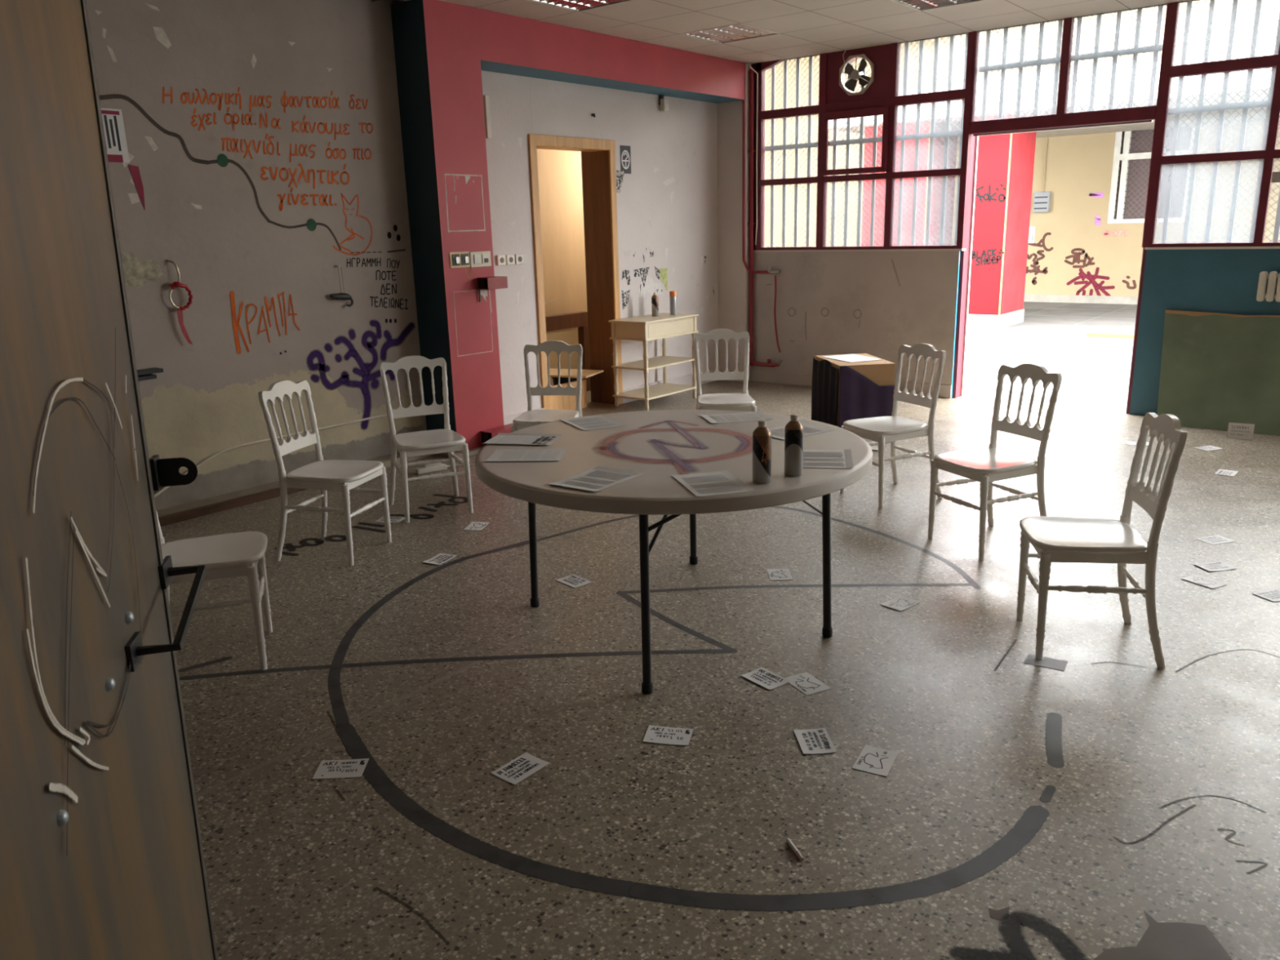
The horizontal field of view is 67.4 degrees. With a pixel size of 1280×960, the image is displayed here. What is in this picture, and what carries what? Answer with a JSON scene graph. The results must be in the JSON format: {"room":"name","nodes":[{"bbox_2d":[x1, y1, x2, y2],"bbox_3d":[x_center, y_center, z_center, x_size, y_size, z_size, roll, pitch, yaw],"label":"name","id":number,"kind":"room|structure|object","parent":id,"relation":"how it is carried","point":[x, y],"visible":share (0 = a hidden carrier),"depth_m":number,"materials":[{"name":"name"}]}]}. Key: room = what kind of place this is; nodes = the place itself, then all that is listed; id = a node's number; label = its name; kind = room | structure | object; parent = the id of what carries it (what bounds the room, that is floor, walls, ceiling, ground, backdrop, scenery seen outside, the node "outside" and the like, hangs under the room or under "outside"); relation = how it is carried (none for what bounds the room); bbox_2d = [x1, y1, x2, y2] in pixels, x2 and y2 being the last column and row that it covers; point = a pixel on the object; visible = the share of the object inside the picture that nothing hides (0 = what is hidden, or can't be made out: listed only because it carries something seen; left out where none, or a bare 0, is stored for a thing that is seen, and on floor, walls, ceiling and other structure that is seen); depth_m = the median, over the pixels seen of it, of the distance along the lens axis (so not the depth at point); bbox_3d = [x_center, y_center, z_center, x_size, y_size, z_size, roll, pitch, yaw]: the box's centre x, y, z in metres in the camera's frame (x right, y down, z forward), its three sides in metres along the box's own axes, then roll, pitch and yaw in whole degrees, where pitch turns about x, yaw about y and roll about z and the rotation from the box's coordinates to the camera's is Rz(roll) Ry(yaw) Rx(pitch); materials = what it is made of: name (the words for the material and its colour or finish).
{"room":"community meeting room","nodes":[
{"label":"community meeting room","id":0,"kind":"room"},
{"bbox_2d":[85,0,718,510],"bbox_3d":[-2.210,-1.669,6.420,0.205,3.301,10.030,10,19,37],"label":"wall","id":1,"kind":"structure","parent":0,"point":[264,137],"depth_m":6.27,"materials":[{"name":"grey paint"}]},
{"bbox_2d":[101,107,129,162],"bbox_3d":[-2.933,-1.892,5.269,0.002,0.280,0.215,10,19,37],"label":"poster","id":2,"kind":"object","parent":1,"relation":"attached to","point":[113,120],"visible":0.44,"depth_m":5.31,"materials":[{"name":"white paper"}]},
{"bbox_2d":[103,115,121,151],"bbox_3d":[-2.941,-1.902,5.256,0.001,0.185,0.170,10,19,37],"label":"print","id":3,"kind":"object","parent":2,"relation":"on","point":[112,123],"depth_m":5.30},
{"bbox_2d":[128,164,145,210],"bbox_3d":[-2.846,-1.655,5.438,0.002,0.250,0.065,10,19,37],"label":"poster remnant","id":4,"kind":"object","parent":1,"relation":"attached to","point":[135,171],"visible":1,"depth_m":5.43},
{"bbox_2d":[137,367,163,381],"bbox_3d":[-2.884,-0.606,5.549,0.100,0.057,0.220,10,19,37],"label":"wall bracket","id":5,"kind":"object","parent":1,"relation":"attached to","point":[148,373],"visible":0.52,"depth_m":5.56,"materials":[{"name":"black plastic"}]},
{"bbox_2d":[165,259,192,344],"bbox_3d":[-2.712,-1.049,5.685,0.136,0.505,0.062,-11,17,-31],"label":"ring","id":6,"kind":"object","parent":1,"relation":"attached to","point":[175,284],"visible":1,"depth_m":5.68,"materials":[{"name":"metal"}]},
{"bbox_2d":[154,413,386,497],"bbox_3d":[-2.363,-0.181,6.355,0.076,0.240,2.303,9,18,35],"label":"cable","id":7,"kind":"object","parent":1,"relation":"attached to","point":[163,489],"visible":0.52,"depth_m":6.23,"materials":[{"name":"beige plastic"}]},
{"bbox_2d":[484,94,492,138],"bbox_3d":[-1.162,-2.774,7.339,0.018,0.310,0.045,10,19,37],"label":"cable cover","id":8,"kind":"object","parent":1,"relation":"attached to","point":[486,98],"visible":1,"depth_m":7.33,"materials":[{"name":"beige plastic"}]},
{"bbox_2d":[496,253,524,265],"bbox_3d":[-1.043,-1.771,7.717,0.024,0.080,0.288,10,19,37],"label":"strip","id":9,"kind":"object","parent":1,"relation":"attached to","point":[517,259],"visible":1,"depth_m":7.70,"materials":[{"name":"beige plastic"}]},
{"bbox_2d":[528,133,622,409],"bbox_3d":[-0.654,-1.770,8.484,0.340,2.356,1.066,10,19,37],"label":"door frame","id":10,"kind":"structure","parent":1,"relation":"in","point":[597,156],"depth_m":8.69,"materials":[{"name":"orange wood"}]},
{"bbox_2d":[503,367,719,425],"bbox_3d":[-0.230,-0.766,8.997,0.020,0.130,3.480,10,19,37],"label":"baseboard","id":11,"kind":"structure","parent":1,"relation":"attached to","point":[686,380],"depth_m":9.49,"materials":[{"name":"grey paint"}]},
{"bbox_2d":[619,145,631,173],"bbox_3d":[-0.130,-2.888,8.655,0.002,0.240,0.150,10,19,37],"label":"poster","id":12,"kind":"object","parent":1,"relation":"attached to","point":[625,152],"visible":1,"depth_m":8.65,"materials":[{"name":"black paper"}]},
{"bbox_2d":[621,247,714,310],"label":"print","id":13,"kind":"object","parent":1,"relation":"attached to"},
{"bbox_2d":[391,0,503,452],"bbox_3d":[-1.377,-1.760,7.027,0.342,3.120,0.480,10,19,37],"label":"wall pillar","id":14,"kind":"structure","parent":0,"point":[437,48],"depth_m":6.83,"materials":[{"name":"paint"}]},
{"bbox_2d":[448,251,491,268],"bbox_3d":[-1.225,-1.600,6.964,0.022,0.115,0.385,10,19,37],"label":"switch panel","id":15,"kind":"object","parent":14,"relation":"attached to","point":[461,259],"visible":1,"depth_m":6.96,"materials":[{"name":"beige plastic"}]},
{"bbox_2d":[476,275,507,302],"bbox_3d":[-1.090,-1.412,7.099,0.120,0.175,0.195,10,19,37],"label":"metal box","id":16,"kind":"object","parent":14,"relation":"attached to","point":[495,282],"visible":1,"depth_m":7.04,"materials":[{"name":"red metal"}]},
{"bbox_2d":[480,422,514,445],"bbox_3d":[-1.020,-0.358,7.422,0.130,0.110,0.450,10,19,37],"label":"metal box","id":17,"kind":"object","parent":14,"relation":"attached to","point":[486,434],"visible":0.24,"depth_m":7.29,"materials":[{"name":"red metal"}]},
{"bbox_2d":[546,328,589,368],"bbox_3d":[-1.315,-2.292,9.070,1.792,3.102,4.102,10,19,37],"label":"wall","id":18,"kind":"structure","parent":0,"point":[570,337],"depth_m":11.06,"materials":[{"name":"beige paint"}]},
{"bbox_2d":[536,148,587,333],"bbox_3d":[-1.207,-2.426,8.842,0.020,2.230,2.250,10,19,37],"label":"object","id":19,"kind":"structure","parent":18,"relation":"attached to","point":[559,171],"depth_m":9.40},
{"bbox_2d":[477,8,746,103],"bbox_3d":[-0.183,-3.534,8.161,0.340,0.335,3.480,10,19,37],"label":"wall header","id":20,"kind":"structure","parent":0,"point":[508,44],"depth_m":7.79,"materials":[{"name":"paint"}]},
{"bbox_2d":[160,302,1279,959],"bbox_3d":[10.163,-2.935,16.538,55.001,0.101,41.200,10,19,37],"label":"floor","id":21,"kind":"structure","parent":0,"point":[1113,804],"depth_m":3.25,"materials":[{"name":"stone"}]},
{"bbox_2d":[0,0,217,959],"bbox_3d":[-0.759,0.205,1.300,0.119,2.180,1.106,-5,15,-12],"label":"door","id":22,"kind":"structure","parent":21,"relation":"on","point":[102,855],"depth_m":1.37,"materials":[{"name":"wood"}]},
{"bbox_2d":[155,510,272,670],"bbox_3d":[-1.708,0.274,3.725,0.490,0.905,0.441,-6,15,-17],"label":"dining chair","id":23,"kind":"object","parent":21,"relation":"on","point":[237,553],"visible":0.34,"depth_m":3.69,"materials":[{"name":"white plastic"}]},
{"bbox_2d":[158,487,307,526],"bbox_3d":[-3.135,0.358,5.223,0.050,0.046,4.200,10,19,37],"label":"baseboard","id":24,"kind":"structure","parent":21,"relation":"on","point":[211,508],"depth_m":5.88,"materials":[{"name":"brown wood"}]},
{"bbox_2d":[156,445,484,516],"bbox_3d":[-2.775,0.240,5.636,0.400,0.043,5.320,10,19,37],"label":"curb","id":25,"kind":"object","parent":21,"relation":"on","point":[386,460],"visible":0.13,"depth_m":6.15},
{"bbox_2d":[257,380,391,565],"bbox_3d":[-1.607,-0.059,4.972,0.490,0.905,0.441,3,15,15],"label":"dining chair","id":26,"kind":"object","parent":21,"relation":"on","point":[344,476],"visible":1,"depth_m":4.92,"materials":[{"name":"white plastic"}]},
{"bbox_2d":[312,758,368,778],"bbox_3d":[-0.936,0.904,3.008,0.150,0.002,0.106,-2,15,-2],"label":"flyer","id":27,"kind":"object","parent":21,"relation":"on","point":[348,768],"visible":1,"depth_m":3.01,"materials":[{"name":"white paper"}]},
{"bbox_2d":[379,355,473,522],"bbox_3d":[-1.266,-0.258,5.685,0.441,0.905,0.490,-8,16,-23],"label":"dining chair","id":28,"kind":"object","parent":21,"relation":"on","point":[446,440],"visible":1,"depth_m":5.74,"materials":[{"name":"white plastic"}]},
{"bbox_2d":[414,462,475,474],"bbox_3d":[-1.355,-0.114,6.758,0.465,0.075,0.079,-10,17,-29],"label":"power strip","id":29,"kind":"object","parent":21,"relation":"on","point":[430,468],"visible":0.69,"depth_m":6.68,"materials":[{"name":"white plastic"}]},
{"bbox_2d":[491,751,550,784],"bbox_3d":[-0.370,0.895,2.981,0.106,0.003,0.150,10,19,38],"label":"flyer","id":30,"kind":"object","parent":21,"relation":"on","point":[514,771],"visible":1,"depth_m":2.98,"materials":[{"name":"white paper"}]},
{"bbox_2d":[511,340,582,431],"bbox_3d":[-0.593,-0.425,6.246,0.440,0.905,0.490,1,15,8],"label":"dining chair","id":31,"kind":"object","parent":21,"relation":"on","point":[531,417],"visible":0.53,"depth_m":6.35,"materials":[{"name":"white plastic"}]},
{"bbox_2d":[551,377,583,385],"bbox_3d":[-0.671,-0.843,9.021,0.310,0.290,0.310,10,19,37],"label":"bucket","id":32,"kind":"object","parent":21,"relation":"on","point":[562,380],"visible":0.14,"depth_m":8.87,"materials":[{"name":"black plastic"}]},
{"bbox_2d":[549,368,604,377],"bbox_3d":[-0.720,-0.995,8.924,0.660,0.016,0.400,4,16,21],"label":"board","id":33,"kind":"object","parent":32,"relation":"on","point":[553,371],"visible":0.64,"depth_m":8.85,"materials":[{"name":"brown wood"}]},
{"bbox_2d":[545,311,590,391],"bbox_3d":[-1.170,-1.095,9.028,0.080,0.800,2.000,10,19,37],"label":"wooden frame","id":34,"kind":"object","parent":21,"relation":"on","point":[577,319],"visible":0.3,"depth_m":9.59,"materials":[{"name":"brown wood"}]},
{"bbox_2d":[549,379,586,409],"bbox_3d":[-0.709,-0.737,8.683,0.024,0.260,0.660,10,19,37],"label":"timber offcut","id":35,"kind":"object","parent":21,"relation":"on","point":[557,402],"visible":0.49,"depth_m":8.74,"materials":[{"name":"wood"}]},
{"bbox_2d":[555,573,591,587],"bbox_3d":[-0.313,0.478,4.549,0.106,0.002,0.150,-14,19,-40],"label":"flyer","id":36,"kind":"object","parent":21,"relation":"on","point":[573,580],"visible":1,"depth_m":4.55,"materials":[{"name":"white paper"}]},
{"bbox_2d":[608,312,698,410],"bbox_3d":[0.146,-1.121,8.989,0.430,0.800,0.820,10,19,37],"label":"side table","id":37,"kind":"object","parent":21,"relation":"on","point":[645,328],"visible":0.91,"depth_m":8.81,"materials":[{"name":"beige paint"}]},
{"bbox_2d":[611,355,694,370],"bbox_3d":[0.147,-1.098,8.995,0.410,0.018,0.800,10,19,37],"label":"shelf","id":38,"kind":"object","parent":37,"relation":"attached to","point":[660,362],"depth_m":8.91,"materials":[{"name":"beige paint"}]},
{"bbox_2d":[612,382,697,400],"bbox_3d":[0.154,-0.837,9.064,0.410,0.018,0.800,10,19,37],"label":"shelf","id":39,"kind":"object","parent":37,"relation":"attached to","point":[656,391],"depth_m":8.99,"materials":[{"name":"beige paint"}]},
{"bbox_2d":[642,724,693,745],"bbox_3d":[0.093,0.837,3.149,0.150,0.003,0.106,2,15,12],"label":"flyer","id":40,"kind":"object","parent":21,"relation":"on","point":[654,734],"visible":1,"depth_m":3.15,"materials":[{"name":"white paper"}]},
{"bbox_2d":[475,409,872,694],"bbox_3d":[0.143,0.213,4.062,1.614,0.741,1.614,10,19,37],"label":"round table","id":41,"kind":"object","parent":21,"relation":"on","point":[660,444],"visible":0.91,"depth_m":3.68,"materials":[{"name":"grey plastic"}]},
{"bbox_2d":[484,432,562,444],"bbox_3d":[-0.505,-0.176,4.147,0.297,0.005,0.210,2,15,12],"label":"sheet","id":42,"kind":"object","parent":41,"relation":"on","point":[501,437],"visible":1,"depth_m":4.16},
{"bbox_2d":[494,435,537,444],"bbox_3d":[-0.531,-0.175,4.150,0.152,0.001,0.164,2,15,12],"label":"print","id":43,"kind":"object","parent":42,"relation":"on","point":[504,439],"depth_m":4.15},
{"bbox_2d":[485,448,567,461],"bbox_3d":[-0.454,-0.100,3.858,0.297,0.003,0.210,0,15,4],"label":"sheet","id":44,"kind":"object","parent":41,"relation":"on","point":[499,455],"visible":1,"depth_m":3.86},
{"bbox_2d":[497,451,559,460],"bbox_3d":[-0.443,-0.099,3.854,0.226,0.001,0.164,0,15,4],"label":"print","id":45,"kind":"object","parent":44,"relation":"on","point":[503,455],"depth_m":3.84},
{"bbox_2d":[560,414,626,430],"bbox_3d":[-0.223,-0.269,4.471,0.210,0.003,0.297,-9,16,-25],"label":"sheet","id":46,"kind":"object","parent":41,"relation":"on","point":[598,421],"visible":1,"depth_m":4.46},
{"bbox_2d":[568,417,616,429],"bbox_3d":[-0.221,-0.266,4.459,0.164,0.001,0.226,-9,16,-25],"label":"print","id":47,"kind":"object","parent":46,"relation":"on","point":[588,423],"depth_m":4.46},
{"bbox_2d":[547,466,642,491],"bbox_3d":[-0.158,-0.005,3.465,0.210,0.005,0.297,9,18,34],"label":"sheet","id":48,"kind":"object","parent":41,"relation":"on","point":[599,477],"visible":1,"depth_m":3.47,"materials":[{"name":"paper"}]},
{"bbox_2d":[562,470,631,488],"bbox_3d":[-0.162,-0.001,3.454,0.164,0.001,0.226,9,18,34],"label":"print","id":49,"kind":"object","parent":48,"relation":"on","point":[590,479],"depth_m":3.46},
{"bbox_2d":[671,470,755,496],"bbox_3d":[0.253,0.010,3.367,0.210,0.003,0.297,-5,15,-13],"label":"sheet","id":50,"kind":"object","parent":41,"relation":"on","point":[719,482],"visible":1,"depth_m":3.36,"materials":[{"name":"paper"}]},
{"bbox_2d":[682,474,743,493],"bbox_3d":[0.253,0.013,3.355,0.164,0.001,0.226,-5,15,-13],"label":"print","id":51,"kind":"object","parent":50,"relation":"on","point":[705,483],"depth_m":3.35},
{"bbox_2d":[700,410,773,423],"bbox_3d":[0.449,-0.294,4.492,0.297,0.005,0.210,-4,15,-10],"label":"sheet","id":52,"kind":"object","parent":41,"relation":"on","point":[755,415],"visible":1,"depth_m":4.49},
{"bbox_2d":[710,413,760,422],"bbox_3d":[0.438,-0.291,4.487,0.226,0.001,0.164,-4,15,-10],"label":"print","id":53,"kind":"object","parent":52,"relation":"on","point":[719,417],"depth_m":4.48},
{"bbox_2d":[752,419,771,484],"bbox_3d":[0.424,-0.100,3.343,0.065,0.219,0.066,0,15,7],"label":"spray can","id":54,"kind":"object","parent":41,"relation":"on","point":[762,435],"visible":1,"depth_m":3.32,"materials":[{"name":"brown paint"}]},
{"bbox_2d":[751,422,834,439],"bbox_3d":[0.662,-0.213,4.167,0.297,0.003,0.210,-11,18,-32],"label":"sheet","id":55,"kind":"object","parent":41,"relation":"on","point":[808,429],"visible":0.49,"depth_m":4.17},
{"bbox_2d":[770,426,822,437],"bbox_3d":[0.654,-0.210,4.158,0.226,0.001,0.164,-11,18,-32],"label":"print","id":56,"kind":"object","parent":55,"relation":"on","point":[779,432],"depth_m":4.15},
{"bbox_2d":[784,413,803,476],"bbox_3d":[0.549,-0.125,3.425,0.066,0.219,0.065,1,15,8],"label":"spray can","id":57,"kind":"object","parent":41,"relation":"on","point":[793,429],"visible":1,"depth_m":3.40,"materials":[{"name":"brown paint"}]},
{"bbox_2d":[802,448,853,468],"bbox_3d":[0.704,-0.084,3.672,0.210,0.005,0.297,1,15,10],"label":"sheet","id":58,"kind":"object","parent":41,"relation":"on","point":[834,459],"visible":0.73,"depth_m":3.66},
{"bbox_2d":[802,452,845,466],"bbox_3d":[0.699,-0.080,3.661,0.164,0.001,0.226,1,15,10],"label":"print","id":59,"kind":"object","parent":58,"relation":"on","point":[809,459],"depth_m":3.65},
{"bbox_2d":[693,328,756,412],"bbox_3d":[0.587,-0.572,6.676,0.440,0.905,0.490,-2,15,0],"label":"dining chair","id":60,"kind":"object","parent":21,"relation":"on","point":[743,402],"visible":0.55,"depth_m":6.78,"materials":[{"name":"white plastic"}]},
{"bbox_2d":[741,666,790,689],"bbox_3d":[0.460,0.728,3.522,0.106,0.003,0.150,-13,18,-36],"label":"flyer","id":61,"kind":"object","parent":21,"relation":"on","point":[770,680],"visible":1,"depth_m":3.52,"materials":[{"name":"white paper"}]},
{"bbox_2d":[766,568,793,580],"bbox_3d":[0.663,0.448,4.560,0.106,0.002,0.150,-1,15,1],"label":"flyer","id":62,"kind":"object","parent":21,"relation":"on","point":[774,574],"visible":1,"depth_m":4.56,"materials":[{"name":"white paper"}]},
{"bbox_2d":[784,671,831,695],"bbox_3d":[0.605,0.737,3.478,0.106,0.001,0.150,-9,16,-25],"label":"flyer","id":63,"kind":"object","parent":21,"relation":"on","point":[806,682],"visible":1,"depth_m":3.47,"materials":[{"name":"white paper"}]},
{"bbox_2d":[793,728,836,754],"bbox_3d":[0.562,0.839,3.090,0.106,0.003,0.150,-2,15,-3],"label":"flyer","id":64,"kind":"object","parent":21,"relation":"on","point":[810,740],"visible":1,"depth_m":3.09,"materials":[{"name":"white paper"}]},
{"bbox_2d":[815,353,895,426],"bbox_3d":[1.713,-0.699,7.728,0.440,0.545,0.620,-3,15,-7],"label":"cardboard box","id":65,"kind":"object","parent":21,"relation":"on","point":[882,372],"visible":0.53,"depth_m":7.40,"materials":[{"name":"cardboard"}]},
{"bbox_2d":[822,354,883,363],"bbox_3d":[1.700,-0.976,7.698,0.300,0.004,0.400,-8,16,-22],"label":"sheet","id":66,"kind":"object","parent":65,"relation":"on","point":[851,358],"visible":1,"depth_m":7.68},
{"bbox_2d":[811,356,894,427],"bbox_3d":[1.696,-0.707,7.714,0.476,0.543,0.638,-3,15,-7],"label":"draped cloth","id":67,"kind":"object","parent":65,"relation":"hanging from","point":[860,397],"visible":0.75,"depth_m":7.44,"materials":[{"name":"fabric"}]},
{"bbox_2d":[811,356,838,426],"bbox_3d":[1.475,-0.695,7.695,0.033,0.543,0.622,-3,15,-7],"label":"drape","id":68,"kind":"object","parent":67,"relation":"attached to","point":[824,376],"depth_m":7.69,"materials":[{"name":"black fabric"}]},
{"bbox_2d":[838,365,894,427],"bbox_3d":[1.755,-0.625,7.419,0.441,0.533,0.015,-3,15,-7],"label":"drape","id":69,"kind":"object","parent":67,"relation":"hanging from","point":[860,397],"depth_m":7.42,"materials":[{"name":"purple fabric"}]},
{"bbox_2d":[852,744,898,776],"bbox_3d":[0.730,0.867,2.972,0.106,0.002,0.150,6,17,28],"label":"flyer","id":70,"kind":"object","parent":21,"relation":"on","point":[872,759],"visible":1,"depth_m":2.97,"materials":[{"name":"white paper"}]},
{"bbox_2d":[840,343,946,508],"bbox_3d":[1.485,-0.338,5.700,0.490,0.905,0.440,-8,16,-23],"label":"dining chair","id":71,"kind":"object","parent":21,"relation":"on","point":[882,430],"visible":0.79,"depth_m":5.64,"materials":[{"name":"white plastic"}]},
{"bbox_2d":[880,595,919,610],"bbox_3d":[1.133,0.536,4.178,0.150,0.003,0.106,-14,19,-39],"label":"flyer","id":72,"kind":"object","parent":21,"relation":"on","point":[900,602],"visible":1,"depth_m":4.18,"materials":[{"name":"white paper"}]},
{"bbox_2d":[861,120,958,246],"bbox_3d":[4.271,-4.052,15.321,1.070,3.000,1.140,10,19,37],"label":"column","id":73,"kind":"structure","parent":21,"relation":"on","point":[932,228],"depth_m":14.77,"materials":[{"name":"red paint"}]},
{"bbox_2d":[828,46,1275,143],"bbox_3d":[5.163,-6.665,14.349,17.200,2.500,7.901,10,19,37],"label":"canopy","id":74,"kind":"object","parent":73,"relation":"on","point":[1149,126],"visible":0.06,"depth_m":12.89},
{"bbox_2d":[928,363,1062,559],"bbox_3d":[1.759,-0.112,4.814,0.490,0.905,0.441,-8,16,-22],"label":"dining chair","id":75,"kind":"object","parent":21,"relation":"on","point":[986,466],"visible":0.98,"depth_m":4.77,"materials":[{"name":"white plastic"}]},
{"bbox_2d":[967,113,1036,328],"bbox_3d":[5.388,-3.853,14.454,0.624,3.000,1.140,10,19,37],"label":"column","id":76,"kind":"structure","parent":21,"relation":"on","point":[1006,162],"depth_m":14.11,"materials":[{"name":"red paint"}]},
{"bbox_2d":[764,0,1279,296],"bbox_3d":[7.441,-6.207,18.046,28.000,5.602,0.305,10,19,37],"label":"wall","id":77,"kind":"structure","parent":21,"relation":"on","point":[1074,251],"depth_m":17.62,"materials":[{"name":"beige paint"}]},
{"bbox_2d":[1032,137,1050,212],"bbox_3d":[7.501,-6.139,17.744,0.280,2.300,0.100,10,19,37],"label":"box","id":78,"kind":"object","parent":77,"relation":"attached to","point":[1042,200],"visible":0.94,"depth_m":17.94,"materials":[{"name":"white plastic"}]},
{"bbox_2d":[1023,293,1137,304],"bbox_3d":[7.409,-3.533,18.617,28.000,0.140,0.040,10,19,37],"label":"baseboard","id":79,"kind":"structure","parent":77,"relation":"attached to","point":[1028,297],"depth_m":17.93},
{"bbox_2d":[1106,125,1195,223],"bbox_3d":[9.034,-5.407,16.905,1.306,1.696,0.182,10,19,37],"label":"window","id":80,"kind":"structure","parent":77,"relation":"in","point":[1132,153],"depth_m":17.02,"materials":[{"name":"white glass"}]},
{"bbox_2d":[1023,653,1067,671],"bbox_3d":[1.518,0.681,3.592,0.140,0.001,0.090,7,17,31],"label":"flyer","id":81,"kind":"object","parent":21,"relation":"on","point":[1046,662],"visible":1,"depth_m":3.59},
{"bbox_2d":[1016,412,1187,668],"bbox_3d":[1.716,0.198,3.650,0.490,0.905,0.440,1,15,11],"label":"dining chair","id":82,"kind":"object","parent":21,"relation":"on","point":[1054,539],"visible":1,"depth_m":3.55,"materials":[{"name":"white plastic"}]},
{"bbox_2d":[1181,573,1227,588],"bbox_3d":[2.542,0.457,4.327,0.106,0.003,0.150,-9,17,-26],"label":"flyer","id":83,"kind":"object","parent":21,"relation":"on","point":[1195,578],"visible":1,"depth_m":4.33,"materials":[{"name":"white paper"}]},
{"bbox_2d":[1192,560,1236,571],"bbox_3d":[2.698,0.405,4.505,0.150,0.004,0.106,-4,15,-10],"label":"flyer","id":84,"kind":"object","parent":21,"relation":"on","point":[1219,565],"visible":1,"depth_m":4.50,"materials":[{"name":"white paper"}]},
{"bbox_2d":[1156,310,1279,435],"bbox_3d":[5.042,-0.727,6.864,2.450,0.870,0.316,10,19,37],"label":"board","id":85,"kind":"object","parent":21,"relation":"on","point":[1217,370],"visible":0.95,"depth_m":7.32,"materials":[{"name":"paint"}]},
{"bbox_2d":[1226,422,1254,439],"bbox_3d":[4.379,-0.356,6.998,0.160,0.111,0.033,7,17,31],"label":"flyer","id":86,"kind":"object","parent":21,"relation":"on","point":[1235,430],"visible":1,"depth_m":7.00,"materials":[{"name":"white paper"}]},
{"bbox_2d":[716,62,751,382],"bbox_3d":[1.031,-2.598,9.939,0.340,3.120,0.300,10,19,37],"label":"wall","id":87,"kind":"structure","parent":0,"point":[733,275],"depth_m":9.83,"materials":[{"name":"grey paint"}]},
{"bbox_2d":[742,67,783,367],"bbox_3d":[1.238,-2.581,9.611,0.473,2.914,0.143,10,19,37],"label":"pipe","id":88,"kind":"object","parent":87,"relation":"attached to","point":[752,362],"visible":0.99,"depth_m":9.69,"materials":[{"name":"metal"}]},
{"bbox_2d":[371,0,1199,64],"bbox_3d":[1.422,-2.423,2.785,9.690,0.181,10.380,10,19,37],"label":"ceiling","id":89,"kind":"structure","parent":0,"point":[818,22],"depth_m":7.37,"materials":[{"name":"tile"}]},
{"bbox_2d":[526,0,633,12],"bbox_3d":[-0.400,-3.309,6.471,0.591,0.114,0.606,10,19,37],"label":"ceiling light","id":90,"kind":"object","parent":89,"relation":"attached to","point":[579,6],"visible":1,"depth_m":6.67,"materials":[{"name":"white metal"}]},
{"bbox_2d":[680,13,780,44],"bbox_3d":[0.739,-3.705,7.848,0.591,0.114,0.606,10,19,37],"label":"ceiling light","id":91,"kind":"object","parent":89,"relation":"attached to","point":[736,32],"visible":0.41,"depth_m":7.88,"materials":[{"name":"white metal"}]},
{"bbox_2d":[890,0,985,11],"bbox_3d":[2.135,-3.458,6.764,0.591,0.114,0.606,10,19,37],"label":"ceiling light","id":92,"kind":"object","parent":89,"relation":"attached to","point":[918,5],"visible":1,"depth_m":6.97,"materials":[{"name":"white metal"}]},
{"bbox_2d":[751,250,960,398],"bbox_3d":[2.060,-1.573,9.428,2.175,1.345,0.171,10,19,37],"label":"wall","id":93,"kind":"structure","parent":0,"point":[875,304],"depth_m":9.26,"materials":[{"name":"grey paint"}]},
{"bbox_2d":[750,368,951,398],"bbox_3d":[2.019,-0.962,9.516,2.175,0.120,0.015,10,19,37],"label":"baseboard","id":94,"kind":"structure","parent":93,"relation":"attached to","point":[780,377],"depth_m":9.81,"materials":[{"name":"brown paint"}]},
{"bbox_2d":[751,31,974,252],"bbox_3d":[2.017,-3.106,8.993,2.210,1.872,0.216,10,19,37],"label":"window","id":95,"kind":"structure","parent":93,"relation":"in","point":[882,98],"depth_m":8.90,"materials":[{"name":"red paint"}]},
{"bbox_2d":[748,65,758,244],"bbox_3d":[1.121,-3.197,9.524,0.116,1.687,0.029,-12,18,-33],"label":"conduit","id":96,"kind":"object","parent":95,"relation":"attached to","point":[749,66],"visible":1,"depth_m":9.54,"materials":[{"name":"red metal"}]},
{"bbox_2d":[839,50,874,95],"bbox_3d":[1.988,-3.728,8.762,0.336,0.400,0.130,10,19,37],"label":"fan","id":97,"kind":"object","parent":95,"relation":"attached to","point":[846,68],"visible":1,"depth_m":8.75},
{"bbox_2d":[726,0,1093,61],"bbox_3d":[4.541,-3.736,6.773,9.760,0.450,0.200,10,19,37],"label":"wall","id":98,"kind":"structure","parent":0,"point":[1092,0],"depth_m":8.39,"materials":[{"name":"grey paint"}]},
{"bbox_2d":[968,4,1166,136],"bbox_3d":[3.431,-3.315,7.758,1.451,0.912,0.148,10,19,37],"label":"window","id":99,"kind":"structure","parent":98,"relation":"in","point":[1059,119],"depth_m":7.75,"materials":[{"name":"red paint"}]},
{"bbox_2d":[1128,248,1279,415],"bbox_3d":[6.179,-0.842,6.231,5.335,1.345,0.170,10,19,37],"label":"wall","id":100,"kind":"structure","parent":0,"point":[1220,281],"depth_m":7.49,"materials":[{"name":"blue paint"}]},
{"bbox_2d":[952,134,1146,413],"bbox_3d":[3.499,-1.788,8.200,1.510,2.310,0.165,10,19,37],"label":"door frame","id":101,"kind":"structure","parent":100,"relation":"in","point":[966,255],"depth_m":8.61,"materials":[{"name":"pink metal"}]},
{"bbox_2d":[1142,0,1279,249],"bbox_3d":[6.101,-2.377,5.809,5.371,1.872,0.162,10,19,37],"label":"window","id":102,"kind":"structure","parent":100,"relation":"in","point":[1268,152],"depth_m":7.21,"materials":[{"name":"red paint"}]},
{"bbox_2d":[1256,271,1279,302],"bbox_3d":[4.821,-1.409,7.000,0.530,0.220,0.100,10,19,37],"label":"radiator","id":103,"kind":"object","parent":100,"relation":"attached to","point":[1273,283],"visible":1,"depth_m":7.09,"materials":[{"name":"beige metal"}]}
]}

